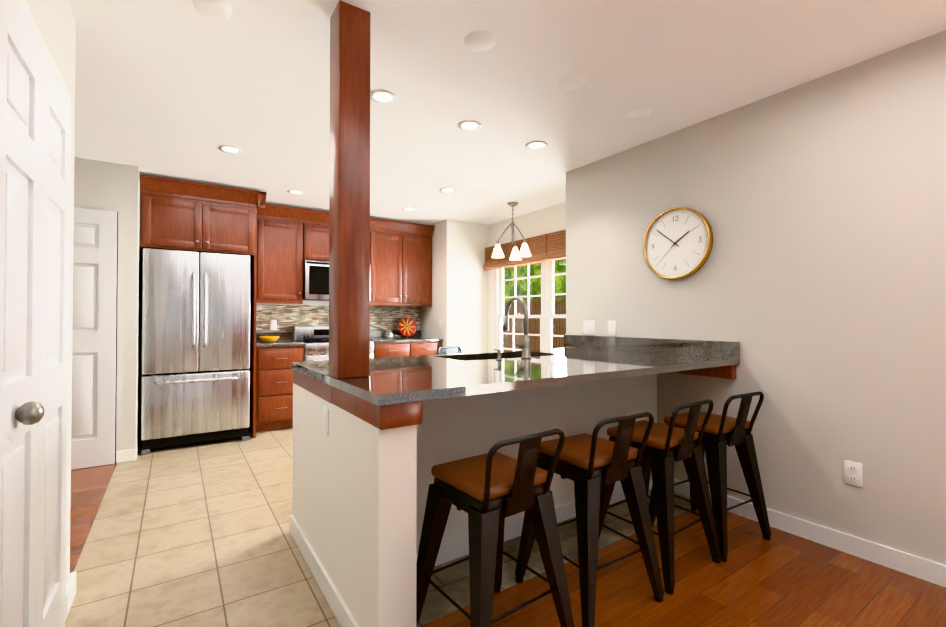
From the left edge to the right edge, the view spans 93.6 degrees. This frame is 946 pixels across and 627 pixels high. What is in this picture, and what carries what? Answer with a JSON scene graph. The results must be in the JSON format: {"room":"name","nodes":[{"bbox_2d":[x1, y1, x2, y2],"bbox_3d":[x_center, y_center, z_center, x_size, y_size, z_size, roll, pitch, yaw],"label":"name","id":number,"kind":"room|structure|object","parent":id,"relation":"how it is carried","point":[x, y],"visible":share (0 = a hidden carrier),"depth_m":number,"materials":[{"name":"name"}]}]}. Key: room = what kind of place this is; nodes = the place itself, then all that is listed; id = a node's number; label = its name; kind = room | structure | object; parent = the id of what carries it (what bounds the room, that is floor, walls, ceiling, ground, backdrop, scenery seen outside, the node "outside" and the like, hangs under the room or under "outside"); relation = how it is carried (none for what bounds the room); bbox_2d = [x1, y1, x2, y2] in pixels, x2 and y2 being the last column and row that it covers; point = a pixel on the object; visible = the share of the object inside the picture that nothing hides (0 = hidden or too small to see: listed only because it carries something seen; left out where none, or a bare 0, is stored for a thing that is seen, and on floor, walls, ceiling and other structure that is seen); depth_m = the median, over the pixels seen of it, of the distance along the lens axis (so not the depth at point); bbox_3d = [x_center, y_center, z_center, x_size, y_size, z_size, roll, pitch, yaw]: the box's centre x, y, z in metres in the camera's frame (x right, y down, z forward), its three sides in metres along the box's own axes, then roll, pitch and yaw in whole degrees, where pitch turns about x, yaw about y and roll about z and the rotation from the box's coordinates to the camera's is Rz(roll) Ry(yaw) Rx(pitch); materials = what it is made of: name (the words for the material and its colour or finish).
{"room":"kitchen","nodes":[
{"label":"kitchen","id":0,"kind":"room"},
{"bbox_2d":[65,427,340,626],"bbox_3d":[0.225,1.253,2.562,4.010,0.100,7.400,0,-1,-34],"label":"floor","id":1,"kind":"structure","parent":0,"point":[193,535],"depth_m":2.29,"materials":[{"name":"beige tile"}]},
{"bbox_2d":[141,248,249,454],"bbox_3d":[-2.703,0.329,4.352,0.840,1.780,0.883,0,-1,-34],"label":"fridge","id":2,"kind":"object","parent":1,"relation":"on","point":[195,381],"visible":1,"depth_m":4.02,"materials":[{"name":"grey metal"}]},
{"bbox_2d":[256,346,303,431],"bbox_3d":[-2.166,0.788,4.874,0.471,0.876,0.662,0,-1,-34],"label":"base cabinet","id":3,"kind":"object","parent":1,"relation":"on","point":[274,390],"visible":0.83,"depth_m":4.60,"materials":[{"name":"brown wood"}]},
{"bbox_2d":[293,326,373,360],"bbox_3d":[-1.628,0.689,5.196,0.770,1.080,0.673,0,-1,-34],"label":"stove","id":4,"kind":"object","parent":1,"relation":"on","point":[315,339],"visible":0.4,"depth_m":5.16,"materials":[{"name":"silver metal"}]},
{"bbox_2d":[373,341,441,357],"bbox_3d":[-0.938,0.797,5.698,0.929,0.876,0.662,0,-1,-34],"label":"base cabinet","id":5,"kind":"object","parent":1,"relation":"on","point":[402,349],"visible":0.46,"depth_m":5.42,"materials":[{"name":"brown wood"}]},
{"bbox_2d":[256,330,442,346],"bbox_3d":[-1.468,0.288,5.359,2.193,0.133,0.645,0,-1,-34],"label":"countertop","id":6,"kind":"structure","parent":5,"relation":"on","point":[376,337],"depth_m":5.32,"materials":[{"name":"stone"}]},
{"bbox_2d":[259,336,278,341],"bbox_3d":[-2.202,0.280,4.799,0.200,0.062,0.200,0,-1,-34],"label":"bowl","id":7,"kind":"object","parent":6,"relation":"on","point":[268,338],"visible":1,"depth_m":4.74,"materials":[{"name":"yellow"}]},
{"bbox_2d":[399,317,416,337],"bbox_3d":[-0.884,0.186,5.959,0.264,0.279,0.131,0,-1,-34],"label":"decorative plate","id":8,"kind":"object","parent":6,"relation":"on","point":[407,326],"visible":1,"depth_m":5.96,"materials":[{"name":"red ceramic"}]},
{"bbox_2d":[417,490,690,626],"bbox_3d":[0.501,1.199,2.363,2.125,0.003,0.340,0,-1,-34],"label":"floor","id":9,"kind":"structure","parent":1,"relation":"on","point":[452,582],"depth_m":2.11,"materials":[{"name":"grey tile"}]},
{"bbox_2d":[26,0,945,626],"bbox_3d":[-0.494,-0.023,2.096,5.740,2.440,7.400,0,-1,-34],"label":"wall","id":10,"kind":"structure","parent":0,"point":[814,286],"depth_m":2.32,"materials":[{"name":"grey paint"}]},
{"bbox_2d":[0,0,69,626],"bbox_3d":[-1.302,0.195,1.345,0.087,1.971,0.851,0,-1,-34],"label":"door","id":11,"kind":"structure","parent":10,"relation":"in","point":[34,180],"depth_m":1.27,"materials":[{"name":"white wood"}]},
{"bbox_2d":[16,0,70,619],"bbox_3d":[-1.362,0.165,1.302,0.116,2.045,0.975,0,-1,-34],"label":"door frame","id":12,"kind":"structure","parent":10,"relation":"attached to","point":[28,16],"depth_m":1.51,"materials":[{"name":"white wood"}]},
{"bbox_2d":[71,207,117,469],"bbox_3d":[-3.204,0.188,3.382,0.767,2.042,0.034,0,-1,-34],"label":"pantry door","id":13,"kind":"structure","parent":10,"relation":"in","point":[94,339],"depth_m":3.51,"materials":[{"name":"white wood"}]},
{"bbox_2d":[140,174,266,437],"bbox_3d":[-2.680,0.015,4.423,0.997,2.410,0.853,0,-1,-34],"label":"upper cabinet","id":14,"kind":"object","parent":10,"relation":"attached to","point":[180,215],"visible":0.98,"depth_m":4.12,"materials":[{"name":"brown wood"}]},
{"bbox_2d":[256,204,303,303],"bbox_3d":[-2.221,-0.658,5.041,0.485,1.040,0.353,0,-1,-34],"label":"upper cabinet","id":15,"kind":"object","parent":10,"relation":"attached to","point":[289,241],"depth_m":4.90,"materials":[{"name":"brown wood"}]},
{"bbox_2d":[290,515,358,626],"bbox_3d":[-0.651,1.146,1.917,0.013,0.091,1.258,0,-1,-34],"label":"baseboard","id":16,"kind":"structure","parent":10,"relation":"attached to","point":[342,613],"depth_m":1.89,"materials":[{"name":"white wood"}]},
{"bbox_2d":[323,406,328,435],"bbox_3d":[-0.632,0.460,1.900,0.008,0.116,0.072,0,-1,-34],"label":"switch","id":17,"kind":"object","parent":10,"relation":"attached to","point":[325,421],"visible":0.94,"depth_m":1.88,"materials":[{"name":"white plastic"}]},
{"bbox_2d":[304,209,371,267],"bbox_3d":[-1.692,-0.886,5.399,0.770,0.575,0.353,0,-1,-34],"label":"upper cabinet","id":18,"kind":"object","parent":10,"relation":"attached to","point":[316,223],"depth_m":5.12,"materials":[{"name":"brown wood"}]},
{"bbox_2d":[303,260,370,300],"bbox_3d":[-1.664,-0.377,5.351,0.770,0.435,0.451,0,-1,-34],"label":"microwave","id":19,"kind":"object","parent":18,"relation":"attached to","point":[315,280],"visible":0.35,"depth_m":5.06,"materials":[{"name":"silver metal"}]},
{"bbox_2d":[256,304,420,331],"bbox_3d":[-1.648,0.062,5.625,2.198,0.323,0.008,0,-1,-34],"label":"backsplash","id":20,"kind":"structure","parent":10,"relation":"attached to","point":[289,317],"depth_m":5.41,"materials":[{"name":"multicoloured tile"}]},
{"bbox_2d":[270,320,276,329],"bbox_3d":[-2.322,0.134,5.160,0.072,0.116,0.008,0,-1,-34],"label":"electrical outlet","id":21,"kind":"object","parent":20,"relation":"attached to","point":[273,324],"visible":1,"depth_m":5.16,"materials":[{"name":"white plastic"}]},
{"bbox_2d":[370,218,434,303],"bbox_3d":[-1.005,-0.648,5.857,0.881,1.040,0.353,0,-1,-34],"label":"upper cabinet","id":22,"kind":"object","parent":10,"relation":"attached to","point":[401,270],"depth_m":5.70,"materials":[{"name":"brown wood"}]},
{"bbox_2d":[291,335,739,429],"bbox_3d":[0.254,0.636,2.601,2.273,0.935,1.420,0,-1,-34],"label":"countertop","id":23,"kind":"structure","parent":10,"relation":"attached to","point":[390,392],"depth_m":2.12,"materials":[{"name":"stone"}]},
{"bbox_2d":[329,0,369,378],"bbox_3d":[-0.512,-0.493,1.842,0.130,1.503,0.130,0,-1,-34],"label":"wood column","id":24,"kind":"structure","parent":23,"relation":"on","point":[349,275],"depth_m":1.79,"materials":[{"name":"brown wood"}]},
{"bbox_2d":[493,296,530,359],"bbox_3d":[0.185,0.081,2.701,0.260,0.377,0.255,0,-1,-34],"label":"faucet","id":25,"kind":"object","parent":23,"relation":"on","point":[525,346],"visible":1,"depth_m":2.67,"materials":[{"name":"silver metal"}]},
{"bbox_2d":[483,229,565,269],"bbox_3d":[0.744,-0.742,5.106,0.071,0.300,2.086,0,-1,-34],"label":"window shade","id":26,"kind":"object","parent":10,"relation":"attached to","point":[547,247],"visible":0.56,"depth_m":5.14,"materials":[{"name":"brown wood"}]},
{"bbox_2d":[491,260,565,351],"bbox_3d":[0.835,-0.012,5.113,0.130,1.610,2.010,0,-1,-34],"label":"window","id":27,"kind":"structure","parent":10,"relation":"in","point":[546,317],"depth_m":5.34,"materials":[{"name":"white wood"}]},
{"bbox_2d":[417,475,652,565],"bbox_3d":[0.403,1.153,2.495,2.110,0.091,0.013,0,-1,-34],"label":"baseboard","id":28,"kind":"structure","parent":10,"relation":"attached to","point":[456,548],"depth_m":2.35,"materials":[{"name":"white wood"}]},
{"bbox_2d":[583,321,594,334],"bbox_3d":[0.943,0.115,3.612,0.008,0.116,0.118,0,-1,-34],"label":"light switch","id":29,"kind":"object","parent":10,"relation":"attached to","point":[588,327],"visible":1,"depth_m":3.61,"materials":[{"name":"white plastic"}]},
{"bbox_2d":[608,321,615,335],"bbox_3d":[1.072,0.113,3.422,0.008,0.116,0.072,0,-1,-34],"label":"outlet","id":30,"kind":"object","parent":10,"relation":"attached to","point":[611,328],"visible":1,"depth_m":3.42,"materials":[{"name":"white plastic"}]},
{"bbox_2d":[643,207,712,278],"bbox_3d":[1.356,-0.467,2.969,0.047,0.476,0.476,0,-1,-34],"label":"wall clock","id":31,"kind":"object","parent":10,"relation":"attached to","point":[677,242],"visible":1,"depth_m":2.95,"materials":[{"name":"gold metal"}]},
{"bbox_2d":[674,479,945,586],"bbox_3d":[2.272,1.142,1.620,0.013,0.091,3.550,0,-1,-34],"label":"baseboard","id":32,"kind":"structure","parent":10,"relation":"attached to","point":[894,559],"depth_m":2.22,"materials":[{"name":"white wood"}]},
{"bbox_2d":[844,460,862,486],"bbox_3d":[1.885,0.794,2.201,0.008,0.116,0.072,0,-1,-34],"label":"electrical outlet","id":33,"kind":"object","parent":10,"relation":"attached to","point":[853,473],"visible":1,"depth_m":2.20,"materials":[{"name":"white plastic"}]},
{"bbox_2d":[68,0,945,224],"bbox_3d":[-0.494,-1.293,2.111,5.740,0.100,7.400,0,-1,-34],"label":"ceiling","id":34,"kind":"structure","parent":0,"point":[180,89],"depth_m":2.36,"materials":[{"name":"white paint"}]},
{"bbox_2d":[193,0,231,20],"bbox_3d":[-1.047,-1.229,1.785,0.136,0.034,0.136,0,-1,-34],"label":"smoke detector","id":35,"kind":"object","parent":34,"relation":"attached to","point":[219,10],"visible":0.98,"depth_m":1.77,"materials":[{"name":"white plastic"}]},
{"bbox_2d":[218,145,241,153],"bbox_3d":[-1.815,-1.225,3.321,0.160,0.006,0.160,0,-1,-34],"label":"recessed light","id":36,"kind":"object","parent":34,"relation":"in","point":[229,149],"visible":1,"depth_m":3.32,"materials":[{"name":"white glass"}]},
{"bbox_2d":[287,190,304,194],"bbox_3d":[-1.771,-1.212,4.442,0.160,0.006,0.160,0,-1,-34],"label":"recessed light","id":37,"kind":"object","parent":34,"relation":"in","point":[296,192],"visible":0.96,"depth_m":4.45,"materials":[{"name":"white glass"}]},
{"bbox_2d":[370,89,396,103],"bbox_3d":[-0.514,-1.234,2.532,0.160,0.006,0.160,0,-1,-34],"label":"recessed light","id":38,"kind":"object","parent":34,"relation":"in","point":[380,96],"visible":1,"depth_m":2.53,"materials":[{"name":"white glass"}]},
{"bbox_2d":[402,207,415,210],"bbox_3d":[-0.739,-1.204,5.129,0.160,0.006,0.160,0,-1,-34],"label":"recessed light","id":39,"kind":"object","parent":34,"relation":"in","point":[409,209],"visible":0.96,"depth_m":5.13,"materials":[{"name":"white"}]},
{"bbox_2d":[439,188,455,192],"bbox_3d":[-0.251,-1.212,4.375,0.160,0.006,0.160,0,-1,-34],"label":"recessed light","id":40,"kind":"object","parent":34,"relation":"in","point":[447,190],"visible":1,"depth_m":4.38,"materials":[{"name":"white glass"}]},
{"bbox_2d":[458,120,481,130],"bbox_3d":[-0.021,-1.230,2.909,0.160,0.006,0.160,0,-1,-34],"label":"recessed light","id":41,"kind":"object","parent":34,"relation":"in","point":[469,125],"visible":1,"depth_m":2.91,"materials":[{"name":"white glass"}]},
{"bbox_2d":[464,31,495,51],"bbox_3d":[0.032,-1.240,2.026,0.148,0.006,0.148,0,-1,-34],"label":"ceiling plate","id":42,"kind":"object","parent":34,"relation":"attached to","point":[479,41],"visible":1,"depth_m":2.02,"materials":[{"name":"white paint"}]},
{"bbox_2d":[492,202,530,259],"bbox_3d":[0.436,-0.910,4.825,0.426,0.599,0.414,0,-1,-34],"label":"pendant chandelier","id":43,"kind":"object","parent":34,"relation":"hanging from","point":[515,253],"visible":1,"depth_m":4.81,"materials":[{"name":"white glass"}]},
{"bbox_2d":[525,141,547,149],"bbox_3d":[0.463,-1.226,3.240,0.160,0.006,0.160,0,-1,-34],"label":"recessed light","id":44,"kind":"object","parent":34,"relation":"in","point":[536,145],"visible":1,"depth_m":3.24,"materials":[{"name":"white glass"}]},
{"bbox_2d":[557,75,585,89],"bbox_3d":[0.528,-1.236,2.383,0.148,0.006,0.148,0,-1,-34],"label":"ceiling plate","id":45,"kind":"object","parent":34,"relation":"attached to","point":[572,82],"visible":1,"depth_m":2.37,"materials":[{"name":"white paint"}]},
{"bbox_2d":[627,107,651,118],"bbox_3d":[1.022,-1.232,2.728,0.148,0.006,0.148,0,-1,-34],"label":"ceiling plate","id":46,"kind":"object","parent":34,"relation":"attached to","point":[638,112],"visible":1,"depth_m":2.71,"materials":[{"name":"white paint"}]},
{"bbox_2d":[70,463,945,626],"bbox_3d":[-0.530,1.237,1.394,4.915,0.104,6.300,0,-1,-34],"label":"floor","id":47,"kind":"structure","parent":0,"point":[780,578],"depth_m":1.93,"materials":[{"name":"brown wood"}]},
{"bbox_2d":[437,346,461,354],"bbox_3d":[-0.047,0.758,3.952,0.448,0.915,0.446,0,-1,36],"label":"chair","id":48,"kind":"object","parent":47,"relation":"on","point":[447,351],"visible":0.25,"depth_m":4.08,"materials":[{"name":"grey metal"}]},
{"bbox_2d":[416,429,573,626],"bbox_3d":[0.060,0.792,1.620,0.468,0.790,0.469,0,-1,-34],"label":"stool","id":49,"kind":"object","parent":47,"relation":"on","point":[491,490],"visible":0.98,"depth_m":1.55,"materials":[{"name":"black metal"}]},
{"bbox_2d":[515,412,663,626],"bbox_3d":[0.489,0.796,1.914,0.461,0.790,0.462,0,-1,-34],"label":"stool","id":50,"kind":"object","parent":47,"relation":"on","point":[588,464],"visible":1,"depth_m":1.78,"materials":[{"name":"black metal"}]},
{"bbox_2d":[598,399,720,594],"bbox_3d":[0.885,0.799,2.186,0.461,0.790,0.462,0,-1,-34],"label":"stool","id":51,"kind":"object","parent":47,"relation":"on","point":[666,446],"visible":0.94,"depth_m":2.05,"materials":[{"name":"black metal"}]},
{"bbox_2d":[649,391,770,561],"bbox_3d":[1.279,0.802,2.433,0.468,0.790,0.469,0,-1,-34],"label":"stool","id":52,"kind":"object","parent":47,"relation":"on","point":[722,432],"visible":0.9,"depth_m":2.28,"materials":[{"name":"black metal"}]},
{"label":"outside","id":53,"kind":"structure","parent":0,"visible":0},
{"bbox_2d":[503,258,565,350],"bbox_3d":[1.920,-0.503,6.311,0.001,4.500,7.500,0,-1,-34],"label":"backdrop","id":54,"kind":"structure","parent":53,"point":[559,282],"depth_m":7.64,"materials":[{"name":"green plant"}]}
]}

